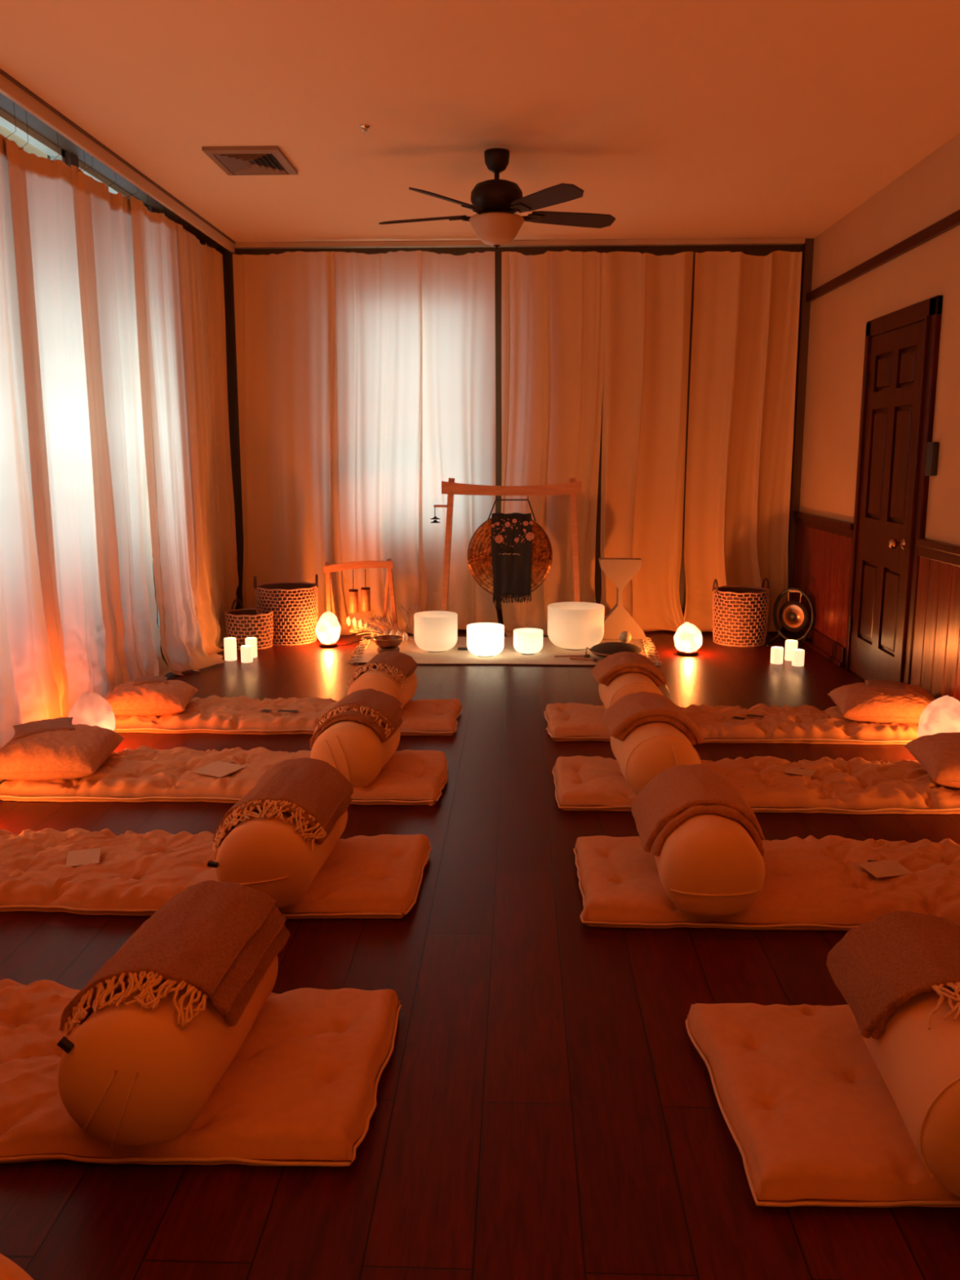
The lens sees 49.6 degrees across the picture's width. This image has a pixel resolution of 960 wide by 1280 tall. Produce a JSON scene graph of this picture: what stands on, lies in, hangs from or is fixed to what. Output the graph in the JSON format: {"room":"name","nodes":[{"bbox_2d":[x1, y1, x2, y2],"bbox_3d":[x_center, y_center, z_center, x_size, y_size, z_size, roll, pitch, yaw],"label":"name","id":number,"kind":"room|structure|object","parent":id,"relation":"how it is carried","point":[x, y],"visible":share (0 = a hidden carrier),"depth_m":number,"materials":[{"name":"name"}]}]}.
{"room":"sound healing studio","nodes":[
{"label":"sound healing studio","id":0,"kind":"room"},
{"bbox_2d":[0,106,212,663],"bbox_3d":[-2.265,-0.628,3.024,0.120,2.900,10.400,0,10,2],"label":"wall","id":1,"kind":"structure","parent":0,"point":[70,159],"depth_m":5.44,"materials":[{"name":"brown paint"}]},
{"bbox_2d":[0,108,65,163],"bbox_3d":[-2.181,-1.077,5.188,0.060,2.773,0.820,0,10,2],"label":"window","id":2,"kind":"structure","parent":1,"relation":"in","point":[6,121],"depth_m":5.01,"materials":[{"name":"glass"}]},
{"bbox_2d":[4,110,128,717],"bbox_3d":[-1.992,-0.989,5.094,0.159,2.857,0.960,0,10,2],"label":"panel","id":3,"kind":"object","parent":1,"relation":"hanging from","point":[65,531],"visible":0.8,"depth_m":5.06,"materials":[{"name":"beige fabric"}]},
{"bbox_2d":[0,73,235,253],"bbox_3d":[-2.030,-2.006,2.695,0.025,0.070,10.260,0,10,2],"label":"trim","id":4,"kind":"structure","parent":1,"relation":"attached to","point":[10,90],"depth_m":5.26,"materials":[{"name":"beige wood"}]},
{"bbox_2d":[0,68,235,248],"bbox_3d":[-2.103,-2.046,2.762,0.205,0.015,10.400,0,10,2],"label":"trim","id":5,"kind":"structure","parent":1,"relation":"attached to","point":[6,103],"depth_m":5.46,"materials":[{"name":"brown"}]},
{"bbox_2d":[0,101,69,748],"bbox_3d":[-1.986,-0.867,4.415,0.170,2.857,0.998,0,10,2],"label":"panel","id":6,"kind":"object","parent":5,"relation":"hanging from","point":[29,690],"visible":0.8,"depth_m":4.57,"materials":[{"name":"beige fabric"}]},
{"bbox_2d":[70,159,177,693],"bbox_3d":[-1.928,-1.117,5.801,0.213,2.858,0.992,0,10,-1],"label":"panel","id":7,"kind":"object","parent":5,"relation":"hanging from","point":[111,213],"visible":0.84,"depth_m":5.81,"materials":[{"name":"beige fabric"}]},
{"bbox_2d":[129,195,225,675],"bbox_3d":[-1.814,-1.256,6.569,0.327,2.858,0.941,0,10,2],"label":"panel","id":8,"kind":"object","parent":5,"relation":"hanging from","point":[188,641],"visible":1,"depth_m":6.49,"materials":[{"name":"beige fabric"}]},
{"bbox_2d":[177,222,238,647],"bbox_3d":[-1.865,-1.391,7.318,0.157,2.858,1.128,0,10,0],"label":"panel","id":9,"kind":"object","parent":5,"relation":"hanging from","point":[203,264],"visible":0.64,"depth_m":7.45,"materials":[{"name":"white fabric"}]},
{"bbox_2d":[78,160,160,645],"bbox_3d":[-2.141,-1.265,6.230,0.060,2.773,1.100,0,10,2],"label":"window","id":10,"kind":"structure","parent":1,"relation":"in","point":[113,188],"depth_m":5.87,"materials":[{"name":"grey glass"}]},
{"bbox_2d":[0,628,959,1279],"bbox_3d":[0.009,0.862,3.216,4.670,0.100,10.620,0,10,2],"label":"floor","id":11,"kind":"structure","parent":0,"point":[547,1108],"depth_m":2.42,"materials":[{"name":"brown wood"}]},
{"bbox_2d":[68,690,115,731],"bbox_3d":[-1.823,0.372,4.875,0.218,0.274,0.208,0,10,2],"label":"salt lamp","id":12,"kind":"object","parent":11,"relation":"on","point":[90,708],"visible":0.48,"depth_m":4.81,"materials":[{"name":"pink stone"}]},
{"bbox_2d":[0,978,401,1166],"bbox_3d":[-1.103,0.926,2.309,1.804,0.092,0.619,0,10,2],"label":"floor mat","id":13,"kind":"object","parent":11,"relation":"on","point":[300,1088],"visible":0.59,"depth_m":2.15,"materials":[{"name":"fabric"}]},
{"bbox_2d":[57,955,278,1147],"bbox_3d":[-0.650,0.797,2.241,0.301,0.266,0.624,1,10,6],"label":"bolster","id":14,"kind":"object","parent":13,"relation":"on","point":[130,1074],"visible":0.65,"depth_m":1.96,"materials":[{"name":"brown fabric"}]},
{"bbox_2d":[58,880,289,1048],"bbox_3d":[-0.654,0.689,2.261,0.346,0.152,0.545,1,10,6],"label":"folded blanket","id":15,"kind":"object","parent":14,"relation":"on","point":[215,940],"visible":0.99,"depth_m":2.19,"materials":[{"name":"fabric"}]},
{"bbox_2d":[0,827,431,919],"bbox_3d":[-1.071,0.734,3.368,1.794,0.092,0.575,0,10,2],"label":"floor mat","id":16,"kind":"object","parent":11,"relation":"on","point":[135,874],"visible":0.67,"depth_m":3.25,"materials":[{"name":"fabric"}]},
{"bbox_2d":[66,848,100,866],"bbox_3d":[-1.281,0.702,3.359,0.100,0.005,0.130,-3,11,-18],"label":"note card","id":17,"kind":"object","parent":16,"relation":"on","point":[79,857],"visible":1,"depth_m":3.36,"materials":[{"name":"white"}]},
{"bbox_2d":[207,809,347,907],"bbox_3d":[-0.612,0.613,3.274,0.307,0.261,0.629,1,10,5],"label":"bolster","id":18,"kind":"object","parent":16,"relation":"on","point":[264,855],"visible":0.55,"depth_m":2.99,"materials":[{"name":"brown fabric"}]},
{"bbox_2d":[212,757,353,869],"bbox_3d":[-0.619,0.541,3.288,0.356,0.211,0.516,1,10,5],"label":"folded blanket","id":19,"kind":"object","parent":18,"relation":"on","point":[313,792],"visible":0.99,"depth_m":3.19,"materials":[{"name":"fabric"}]},
{"bbox_2d":[0,745,448,805],"bbox_3d":[-1.025,0.554,4.367,1.783,0.092,0.588,0,10,2],"label":"floor mat","id":20,"kind":"object","parent":11,"relation":"on","point":[144,773],"visible":0.7,"depth_m":4.16,"materials":[{"name":"fabric"}]},
{"bbox_2d":[0,724,124,780],"bbox_3d":[-1.759,0.455,4.307,0.444,0.174,0.444,-1,10,-4],"label":"pillow","id":21,"kind":"object","parent":20,"relation":"on","point":[77,753],"visible":0.91,"depth_m":4.14,"materials":[{"name":"fabric"}]},
{"bbox_2d":[13,716,75,737],"bbox_3d":[-1.822,0.362,4.345,0.240,0.040,0.170,-4,11,-23],"label":"pillow","id":22,"kind":"object","parent":21,"relation":"on","point":[30,728],"visible":0.99,"depth_m":4.31,"materials":[{"name":"brown fabric"}]},
{"bbox_2d":[191,760,247,777],"bbox_3d":[-1.067,0.531,4.296,0.164,0.007,0.184,5,12,27],"label":"note card","id":23,"kind":"object","parent":20,"relation":"on","point":[221,769],"visible":1,"depth_m":4.29,"materials":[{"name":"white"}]},
{"bbox_2d":[310,720,399,787],"bbox_3d":[-0.509,0.428,4.314,0.285,0.253,0.544,1,10,7],"label":"bolster","id":24,"kind":"object","parent":20,"relation":"on","point":[353,748],"visible":0.63,"depth_m":4.07,"materials":[{"name":"brown fabric"}]},
{"bbox_2d":[310,688,404,748],"bbox_3d":[-0.510,0.330,4.358,0.343,0.180,0.383,1,10,7],"label":"folded blanket","id":25,"kind":"object","parent":24,"relation":"on","point":[381,711],"visible":0.98,"depth_m":4.26,"materials":[{"name":"fabric"}]},
{"bbox_2d":[223,637,236,661],"bbox_3d":[-1.668,0.061,6.950,0.080,0.148,0.080,0,10,2],"label":"pillar candle","id":26,"kind":"object","parent":11,"relation":"on","point":[229,643],"visible":1,"depth_m":6.92,"materials":[{"name":"beige wax"}]},
{"bbox_2d":[240,644,253,662],"bbox_3d":[-1.545,0.092,6.889,0.076,0.108,0.076,0,10,2],"label":"pillar candle","id":27,"kind":"object","parent":11,"relation":"on","point":[246,656],"visible":1,"depth_m":6.86,"materials":[{"name":"beige wax"}]},
{"bbox_2d":[224,598,273,649],"bbox_3d":[-1.644,-0.115,7.425,0.340,0.329,0.340,1,10,5],"label":"woven basket","id":28,"kind":"object","parent":11,"relation":"on","point":[242,624],"visible":0.82,"depth_m":7.31,"materials":[{"name":"brown wicker"}]},
{"bbox_2d":[244,637,257,657],"bbox_3d":[-1.549,0.052,7.045,0.076,0.132,0.076,0,10,2],"label":"pillar candle","id":29,"kind":"object","parent":11,"relation":"on","point":[249,641],"visible":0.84,"depth_m":7.02,"materials":[{"name":"beige wax"}]},
{"bbox_2d":[253,573,318,645],"bbox_3d":[-1.415,-0.233,7.629,0.454,0.488,0.454,3,11,16],"label":"woven basket","id":30,"kind":"object","parent":11,"relation":"on","point":[294,606],"visible":0.83,"depth_m":7.46,"materials":[{"name":"brown wicker"}]},
{"bbox_2d":[114,694,462,735],"bbox_3d":[-0.993,0.377,5.343,1.786,0.094,0.538,0,10,2],"label":"floor mat","id":31,"kind":"object","parent":11,"relation":"on","point":[242,714],"visible":0.59,"depth_m":5.15,"materials":[{"name":"fabric"}]},
{"bbox_2d":[106,680,198,716],"bbox_3d":[-1.686,0.288,5.301,0.424,0.154,0.364,-1,10,-5],"label":"pillow","id":32,"kind":"object","parent":31,"relation":"on","point":[171,697],"visible":0.89,"depth_m":5.16,"materials":[{"name":"fabric"}]},
{"bbox_2d":[133,675,168,685],"bbox_3d":[-1.685,0.206,5.319,0.170,0.034,0.110,-3,11,-18],"label":"pillow","id":33,"kind":"object","parent":32,"relation":"on","point":[157,679],"visible":0.99,"depth_m":5.29,"materials":[{"name":"brown fabric"}]},
{"bbox_2d":[346,666,417,709],"bbox_3d":[-0.496,0.248,5.335,0.281,0.245,0.532,1,10,8],"label":"bolster","id":34,"kind":"object","parent":31,"relation":"on","point":[378,680],"visible":0.38,"depth_m":5.12,"materials":[{"name":"brown fabric"}]},
{"bbox_2d":[346,651,417,691],"bbox_3d":[-0.504,0.176,5.354,0.318,0.174,0.402,1,10,5],"label":"folded blanket","id":35,"kind":"object","parent":34,"relation":"on","point":[404,664],"visible":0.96,"depth_m":5.28,"materials":[{"name":"fabric"}]},
{"bbox_2d":[315,611,371,648],"bbox_3d":[-0.894,-0.114,7.617,0.170,0.255,0.722,10,14,43],"label":"salt lamp","id":36,"kind":"object","parent":11,"relation":"on","point":[328,628],"visible":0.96,"depth_m":7.37,"materials":[{"name":"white stone"}]},
{"bbox_2d":[323,558,397,635],"bbox_3d":[-0.871,-0.313,7.720,0.540,0.592,0.179,0,10,2],"label":"stand","id":37,"kind":"object","parent":11,"relation":"on","point":[328,568],"visible":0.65,"depth_m":7.63,"materials":[{"name":"brown wood"}]},
{"bbox_2d":[348,568,358,613],"bbox_3d":[-0.929,-0.361,7.635,0.068,0.325,0.068,0,10,2],"label":"door chime","id":38,"kind":"object","parent":37,"relation":"hanging from","point":[353,593],"visible":1,"depth_m":7.62,"materials":[{"name":"gold"}]},
{"bbox_2d":[360,568,370,611],"bbox_3d":[-0.839,-0.368,7.630,0.068,0.310,0.068,0,10,2],"label":"door chime","id":39,"kind":"object","parent":37,"relation":"hanging from","point":[365,591],"visible":1,"depth_m":7.62,"materials":[{"name":"gold"}]},
{"bbox_2d":[347,634,662,666],"bbox_3d":[0.178,0.067,7.285,2.161,0.024,1.050,0,10,2],"label":"rug","id":40,"kind":"object","parent":11,"relation":"on","point":[508,655],"visible":0.55,"depth_m":7.07,"materials":[{"name":"beige fabric"}]},
{"bbox_2d":[351,620,400,646],"bbox_3d":[-0.745,-0.048,7.460,0.416,0.150,0.183,5,12,27],"label":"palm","id":41,"kind":"object","parent":40,"relation":"on","point":[358,630],"visible":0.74,"depth_m":7.48,"materials":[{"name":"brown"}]},
{"bbox_2d":[346,616,412,643],"bbox_3d":[-0.733,-0.076,7.476,0.633,0.141,0.042,8,13,36],"label":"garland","id":42,"kind":"object","parent":41,"relation":"on","point":[348,620],"visible":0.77,"depth_m":7.49,"materials":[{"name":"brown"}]},
{"bbox_2d":[363,614,407,644],"bbox_3d":[-0.684,-0.094,7.613,0.490,0.186,0.185,9,14,42],"label":"palm","id":43,"kind":"object","parent":40,"relation":"on","point":[386,621],"visible":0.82,"depth_m":7.63,"materials":[{"name":"brown plant"}]},
{"bbox_2d":[377,646,399,653],"bbox_3d":[-0.633,0.067,7.186,0.160,0.038,0.160,0,10,2],"label":"cushion","id":44,"kind":"object","parent":40,"relation":"on","point":[380,650],"visible":0.62,"depth_m":7.12,"materials":[{"name":"brown fabric"}]},
{"bbox_2d":[373,635,403,648],"bbox_3d":[-0.633,0.021,7.177,0.206,0.078,0.206,0,10,2],"label":"bowl","id":45,"kind":"object","parent":44,"relation":"on","point":[381,641],"visible":1,"depth_m":7.12,"materials":[{"name":"brown"}]},
{"bbox_2d":[398,604,420,638],"bbox_3d":[-0.524,-0.136,7.658,0.197,0.252,0.398,0,10,2],"label":"palm","id":46,"kind":"object","parent":40,"relation":"on","point":[411,610],"visible":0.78,"depth_m":7.68,"materials":[{"name":"brown plant"}]},
{"bbox_2d":[413,610,457,652],"bbox_3d":[-0.306,-0.052,7.223,0.302,0.258,0.302,0,10,2],"label":"crystal bowl","id":47,"kind":"object","parent":40,"relation":"on","point":[435,631],"visible":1,"depth_m":7.10,"materials":[{"name":"glass"}]},
{"bbox_2d":[466,622,504,657],"bbox_3d":[0.037,0.005,7.047,0.253,0.208,0.253,0,10,2],"label":"crystal bowl","id":48,"kind":"object","parent":40,"relation":"on","point":[483,639],"visible":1,"depth_m":6.95,"materials":[{"name":"glass"}]},
{"bbox_2d":[433,477,582,611],"bbox_3d":[0.211,-0.588,7.589,1.090,1.174,0.210,0,10,2],"label":"stand","id":49,"kind":"object","parent":40,"relation":"on","point":[450,487],"visible":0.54,"depth_m":7.45,"materials":[{"name":"brown wood"}]},
{"bbox_2d":[467,498,552,598],"bbox_3d":[0.216,-0.656,7.517,0.617,0.718,0.043,0,10,2],"label":"gong","id":50,"kind":"object","parent":49,"relation":"hanging from","point":[479,549],"visible":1,"depth_m":7.51,"materials":[{"name":"brown metal"}]},
{"bbox_2d":[491,512,534,603],"bbox_3d":[0.236,-0.593,7.523,0.312,0.651,0.099,0,10,2],"label":"fringed shawl","id":51,"kind":"object","parent":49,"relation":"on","point":[512,535],"visible":1,"depth_m":7.49,"materials":[{"name":"black fabric"}]},
{"bbox_2d":[513,627,542,654],"bbox_3d":[0.331,0.013,7.129,0.203,0.162,0.203,0,10,2],"label":"crystal bowl","id":52,"kind":"object","parent":40,"relation":"on","point":[526,641],"visible":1,"depth_m":7.05,"materials":[{"name":"glass"}]},
{"bbox_2d":[547,601,604,649],"bbox_3d":[0.673,-0.092,7.320,0.398,0.302,0.398,0,10,2],"label":"crystal bowl","id":53,"kind":"object","parent":40,"relation":"on","point":[571,625],"visible":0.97,"depth_m":7.17,"materials":[{"name":"glass"}]},
{"bbox_2d":[585,641,642,657],"bbox_3d":[0.915,0.069,6.994,0.353,0.096,0.353,7,13,35],"label":"bowl","id":54,"kind":"object","parent":40,"relation":"on","point":[603,650],"visible":0.7,"depth_m":6.91,"materials":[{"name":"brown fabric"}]},
{"bbox_2d":[598,557,646,639],"bbox_3d":[1.011,-0.303,7.655,0.442,0.593,0.100,0,10,2],"label":"stand","id":55,"kind":"object","parent":40,"relation":"on","point":[620,571],"visible":0.84,"depth_m":7.62,"materials":[{"name":"beige wood"}]},
{"bbox_2d":[673,622,702,656],"bbox_3d":[1.428,-0.012,7.133,0.194,0.226,0.198,0,10,2],"label":"salt lamp","id":56,"kind":"object","parent":11,"relation":"on","point":[687,638],"visible":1,"depth_m":7.07,"materials":[{"name":"orange stone"}]},
{"bbox_2d":[543,702,918,744],"bbox_3d":[1.293,0.405,5.188,1.937,0.094,0.534,0,10,2],"label":"floor mat","id":57,"kind":"object","parent":11,"relation":"on","point":[568,722],"visible":0.54,"depth_m":4.99,"materials":[{"name":"fabric"}]},
{"bbox_2d":[598,671,663,709],"bbox_3d":[0.753,0.277,5.177,0.277,0.244,0.540,0,10,-1],"label":"bolster","id":58,"kind":"object","parent":57,"relation":"on","point":[628,682],"visible":0.39,"depth_m":5.00,"materials":[{"name":"brown fabric"}]},
{"bbox_2d":[591,651,667,687],"bbox_3d":[0.752,0.147,5.247,0.359,0.138,0.290,0,10,-1],"label":"folded blanket","id":59,"kind":"object","parent":58,"relation":"on","point":[613,665],"visible":1,"depth_m":5.13,"materials":[{"name":"fabric"}]},
{"bbox_2d":[827,682,935,724],"bbox_3d":[2.021,0.307,5.161,0.504,0.169,0.384,1,10,8],"label":"pillow","id":60,"kind":"object","parent":57,"relation":"on","point":[857,702],"visible":0.8,"depth_m":5.02,"materials":[{"name":"fabric"}]},
{"bbox_2d":[864,679,906,689],"bbox_3d":[2.023,0.223,5.179,0.200,0.036,0.130,3,11,16],"label":"pillow","id":61,"kind":"object","parent":60,"relation":"on","point":[885,684],"visible":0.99,"depth_m":5.15,"materials":[{"name":"brown fabric"}]},
{"bbox_2d":[711,577,769,646],"bbox_3d":[1.893,-0.210,7.566,0.409,0.465,0.394,0,10,2],"label":"woven basket","id":62,"kind":"object","parent":11,"relation":"on","point":[740,613],"visible":1,"depth_m":7.43,"materials":[{"name":"brown wicker"}]},
{"bbox_2d":[551,755,959,813],"bbox_3d":[1.257,0.576,4.242,1.912,0.093,0.558,0,10,2],"label":"floor mat","id":63,"kind":"object","parent":11,"relation":"on","point":[856,785],"visible":0.66,"depth_m":4.08,"materials":[{"name":"fabric"}]},
{"bbox_2d":[610,721,701,795],"bbox_3d":[0.700,0.447,4.191,0.296,0.261,0.563,0,10,-1],"label":"bolster","id":64,"kind":"object","parent":63,"relation":"on","point":[651,748],"visible":0.69,"depth_m":3.95,"materials":[{"name":"brown fabric"}]},
{"bbox_2d":[602,691,704,745],"bbox_3d":[0.706,0.320,4.258,0.384,0.157,0.327,0,10,-1],"label":"folded blanket","id":65,"kind":"object","parent":64,"relation":"on","point":[632,710],"visible":0.99,"depth_m":4.13,"materials":[{"name":"fabric"}]},
{"bbox_2d":[783,766,816,776],"bbox_3d":[1.313,0.537,4.256,0.114,0.007,0.102,6,12,30],"label":"note card","id":66,"kind":"object","parent":63,"relation":"on","point":[802,771],"visible":1,"depth_m":4.24,"materials":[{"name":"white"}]},
{"bbox_2d":[903,732,959,788],"bbox_3d":[2.033,0.478,4.175,0.524,0.175,0.444,1,10,8],"label":"pillow","id":67,"kind":"object","parent":63,"relation":"on","point":[938,753],"visible":1,"depth_m":4.12,"materials":[{"name":"fabric"}]},
{"bbox_2d":[573,835,959,930],"bbox_3d":[1.243,0.751,3.278,1.882,0.092,0.626,0,10,2],"label":"floor mat","id":68,"kind":"object","parent":11,"relation":"on","point":[810,882],"visible":0.75,"depth_m":3.15,"materials":[{"name":"fabric"}]},
{"bbox_2d":[653,813,764,915],"bbox_3d":[0.680,0.623,3.207,0.299,0.265,0.583,0,10,2],"label":"bolster","id":69,"kind":"object","parent":68,"relation":"on","point":[709,864],"visible":0.65,"depth_m":2.95,"materials":[{"name":"brown fabric"}]},
{"bbox_2d":[631,764,764,856],"bbox_3d":[0.680,0.528,3.257,0.386,0.188,0.455,0,10,2],"label":"folded blanket","id":70,"kind":"object","parent":69,"relation":"on","point":[678,793],"visible":0.98,"depth_m":3.16,"materials":[{"name":"fabric"}]},
{"bbox_2d":[856,859,914,877],"bbox_3d":[1.267,0.714,3.265,0.134,0.007,0.133,-2,10,-12],"label":"note card","id":71,"kind":"object","parent":68,"relation":"on","point":[882,868],"visible":1,"depth_m":3.25,"materials":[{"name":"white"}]},
{"bbox_2d":[770,646,783,664],"bbox_3d":[1.956,0.100,6.848,0.080,0.106,0.080,0,10,2],"label":"pillar candle","id":72,"kind":"object","parent":11,"relation":"on","point":[776,652],"visible":1,"depth_m":6.82,"materials":[{"name":"beige wax"}]},
{"bbox_2d":[766,587,814,648],"bbox_3d":[2.239,-0.165,7.430,0.266,0.422,0.323,-10,14,-44],"label":"gong","id":73,"kind":"object","parent":11,"relation":"on","point":[794,615],"visible":0.94,"depth_m":7.41,"materials":[{"name":"gold"}]},
{"bbox_2d":[784,640,797,661],"bbox_3d":[2.080,0.069,6.949,0.080,0.132,0.080,0,10,2],"label":"pillar candle","id":74,"kind":"object","parent":11,"relation":"on","point":[790,645],"visible":0.88,"depth_m":6.92,"materials":[{"name":"beige wax"}]},
{"bbox_2d":[791,648,804,666],"bbox_3d":[2.073,0.115,6.775,0.076,0.104,0.076,0,10,2],"label":"pillar candle","id":75,"kind":"object","parent":11,"relation":"on","point":[797,656],"visible":1,"depth_m":6.75,"materials":[{"name":"beige wax"}]},
{"bbox_2d":[684,1003,959,1207],"bbox_3d":[1.329,0.949,2.180,1.701,0.093,0.678,0,10,2],"label":"floor mat","id":76,"kind":"object","parent":11,"relation":"on","point":[811,1117],"visible":0.7,"depth_m":2.08,"materials":[{"name":"fabric"}]},
{"bbox_2d":[849,987,959,1197],"bbox_3d":[0.954,0.821,2.084,0.306,0.274,0.641,1,10,5],"label":"bolster","id":77,"kind":"object","parent":76,"relation":"on","point":[919,1066],"visible":0.56,"depth_m":1.91,"materials":[{"name":"brown fabric"}]},
{"bbox_2d":[826,910,959,1039],"bbox_3d":[0.961,0.722,2.169,0.379,0.170,0.450,1,10,5],"label":"folded blanket","id":78,"kind":"object","parent":77,"relation":"on","point":[882,963],"visible":1,"depth_m":2.18,"materials":[{"name":"fabric"}]},
{"bbox_2d":[917,695,959,737],"bbox_3d":[2.105,0.394,4.702,0.236,0.291,0.234,0,10,2],"label":"salt lamp","id":79,"kind":"object","parent":11,"relation":"on","point":[942,715],"visible":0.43,"depth_m":4.63,"materials":[{"name":"orange stone"}]},
{"bbox_3d":[-1.253,1.119,1.236,1.566,0.093,0.569,0,10,2],"label":"floor mat","id":80,"kind":"object","parent":11,"relation":"on","visible":0},
{"bbox_2d":[0,1253,33,1279],"bbox_3d":[-0.742,0.991,1.158,0.307,0.270,0.671,1,10,4],"label":"bolster","id":81,"kind":"object","parent":80,"relation":"on","point":[9,1270],"visible":1,"depth_m":1.40,"materials":[{"name":"brown fabric"}]},
{"bbox_2d":[0,0,959,242],"bbox_3d":[-0.078,-2.107,2.775,4.850,0.100,10.800,0,10,2],"label":"ceiling","id":82,"kind":"structure","parent":0,"point":[673,119],"depth_m":4.64,"materials":[{"name":"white paint"}]},
{"bbox_2d":[201,146,297,175],"bbox_3d":[-1.213,-2.543,5.531,0.390,0.029,0.490,0,10,2],"label":"ceiling vent","id":83,"kind":"object","parent":82,"relation":"in","point":[233,160],"visible":1,"depth_m":5.49,"materials":[{"name":"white metal"}]},
{"bbox_2d":[378,148,615,249],"bbox_3d":[0.086,-2.299,5.479,1.277,0.485,1.221,0,10,2],"label":"ceiling fan","id":84,"kind":"object","parent":82,"relation":"hanging from","point":[495,202],"visible":1,"depth_m":5.35,"materials":[{"name":"brown metal"}]},
{"bbox_2d":[215,244,800,609],"bbox_3d":[0.267,-1.547,8.110,4.550,2.900,0.120,0,10,2],"label":"wall","id":85,"kind":"structure","parent":0,"point":[761,251],"depth_m":7.95,"materials":[{"name":"brown"}]},
{"bbox_2d":[233,237,805,248],"bbox_3d":[0.235,-2.921,7.665,4.260,0.038,0.070,0,10,2],"label":"trim","id":86,"kind":"structure","parent":85,"relation":"attached to","point":[795,241],"depth_m":7.64,"materials":[{"name":"beige wood"}]},
{"bbox_2d":[232,248,351,635],"bbox_3d":[-1.412,-1.473,7.771,0.891,2.858,0.421,0,10,2],"label":"panel","id":87,"kind":"object","parent":86,"relation":"hanging from","point":[285,306],"visible":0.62,"depth_m":7.89,"materials":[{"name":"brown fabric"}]},
{"bbox_2d":[334,247,426,634],"bbox_3d":[-0.790,-1.478,7.797,0.741,2.858,0.392,2,10,11],"label":"panel","id":88,"kind":"object","parent":86,"relation":"hanging from","point":[379,296],"visible":0.78,"depth_m":7.88,"materials":[{"name":"beige fabric"}]},
{"bbox_2d":[417,246,497,630],"bbox_3d":[-0.155,-1.471,7.759,0.652,2.858,0.352,0,10,2],"label":"panel","id":89,"kind":"object","parent":86,"relation":"hanging from","point":[459,309],"visible":0.74,"depth_m":7.84,"materials":[{"name":"white fabric"}]},
{"bbox_2d":[501,245,604,636],"bbox_3d":[0.573,-1.459,7.694,0.848,2.858,0.429,0,10,2],"label":"panel","id":90,"kind":"object","parent":86,"relation":"hanging from","point":[553,308],"visible":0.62,"depth_m":7.79,"materials":[{"name":"beige fabric"}]},
{"bbox_2d":[600,246,693,631],"bbox_3d":[1.240,-1.458,7.691,0.820,2.858,0.384,0,10,2],"label":"panel","id":91,"kind":"object","parent":86,"relation":"hanging from","point":[647,296],"visible":0.84,"depth_m":7.81,"materials":[{"name":"beige fabric"}]},
{"bbox_2d":[682,244,802,635],"bbox_3d":[1.934,-1.456,7.675,0.852,2.858,0.365,0,10,2],"label":"panel","id":92,"kind":"object","parent":86,"relation":"hanging from","point":[746,307],"visible":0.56,"depth_m":7.78,"materials":[{"name":"beige fabric"}]},
{"bbox_2d":[799,133,959,545],"bbox_3d":[2.292,-0.597,2.855,0.100,2.900,10.400,0,10,2],"label":"wall","id":93,"kind":"structure","parent":0,"point":[927,193],"depth_m":6.22,"materials":[{"name":"beige paint"}]},
{"bbox_2d":[781,238,813,631],"bbox_3d":[2.406,-1.510,7.902,0.060,2.900,0.140,0,10,2],"label":"trim","id":94,"kind":"structure","parent":93,"relation":"attached to","point":[807,248],"depth_m":7.78,"materials":[{"name":"brown wood"}]},
{"bbox_2d":[783,625,845,667],"bbox_3d":[2.378,-0.017,7.431,0.060,0.130,1.480,0,10,2],"label":"baseboard","id":95,"kind":"structure","parent":93,"relation":"attached to","point":[833,651],"depth_m":7.07,"materials":[{"name":"brown wood"}]},
{"bbox_2d":[791,524,852,647],"bbox_3d":[2.397,-0.406,7.360,0.021,0.880,1.474,0,10,2],"label":"wainscoting","id":96,"kind":"structure","parent":93,"relation":"attached to","point":[822,560],"depth_m":7.17,"materials":[{"name":"brown wood"}]},
{"bbox_2d":[793,511,853,538],"bbox_3d":[2.386,-0.817,7.286,0.045,0.095,1.480,0,10,2],"label":"trim","id":97,"kind":"structure","parent":93,"relation":"attached to","point":[836,526],"depth_m":7.13,"materials":[{"name":"brown wood"}]},
{"bbox_2d":[805,208,959,302],"bbox_3d":[2.224,-1.615,2.668,0.035,0.060,10.390,0,10,2],"label":"trim","id":98,"kind":"structure","parent":93,"relation":"attached to","point":[951,221],"depth_m":5.90,"materials":[{"name":"brown wood"}]},
{"bbox_2d":[844,295,942,684],"bbox_3d":[2.309,-0.782,5.983,0.112,2.150,1.100,0,10,2],"label":"door","id":99,"kind":"structure","parent":93,"relation":"in","point":[902,346],"depth_m":5.88,"materials":[{"name":"brown wood"}]},
{"bbox_2d":[924,441,939,475],"bbox_3d":[2.319,-0.929,5.336,0.035,0.170,0.080,0,10,2],"label":"wall control","id":100,"kind":"object","parent":93,"relation":"attached to","point":[932,448],"visible":1,"depth_m":5.30,"materials":[{"name":"black plastic"}]},
{"bbox_2d":[910,556,959,701],"bbox_3d":[2.180,0.611,1.735,0.021,0.880,7.754,0,10,2],"label":"wainscoting","id":101,"kind":"structure","parent":93,"relation":"attached to","point":[935,657],"depth_m":5.23,"materials":[{"name":"brown wood"}]},
{"bbox_2d":[915,537,959,566],"bbox_3d":[2.170,0.200,1.661,0.045,0.095,7.760,0,10,2],"label":"trim","id":102,"kind":"structure","parent":93,"relation":"attached to","point":[946,553],"depth_m":5.19,"materials":[{"name":"brown wood"}]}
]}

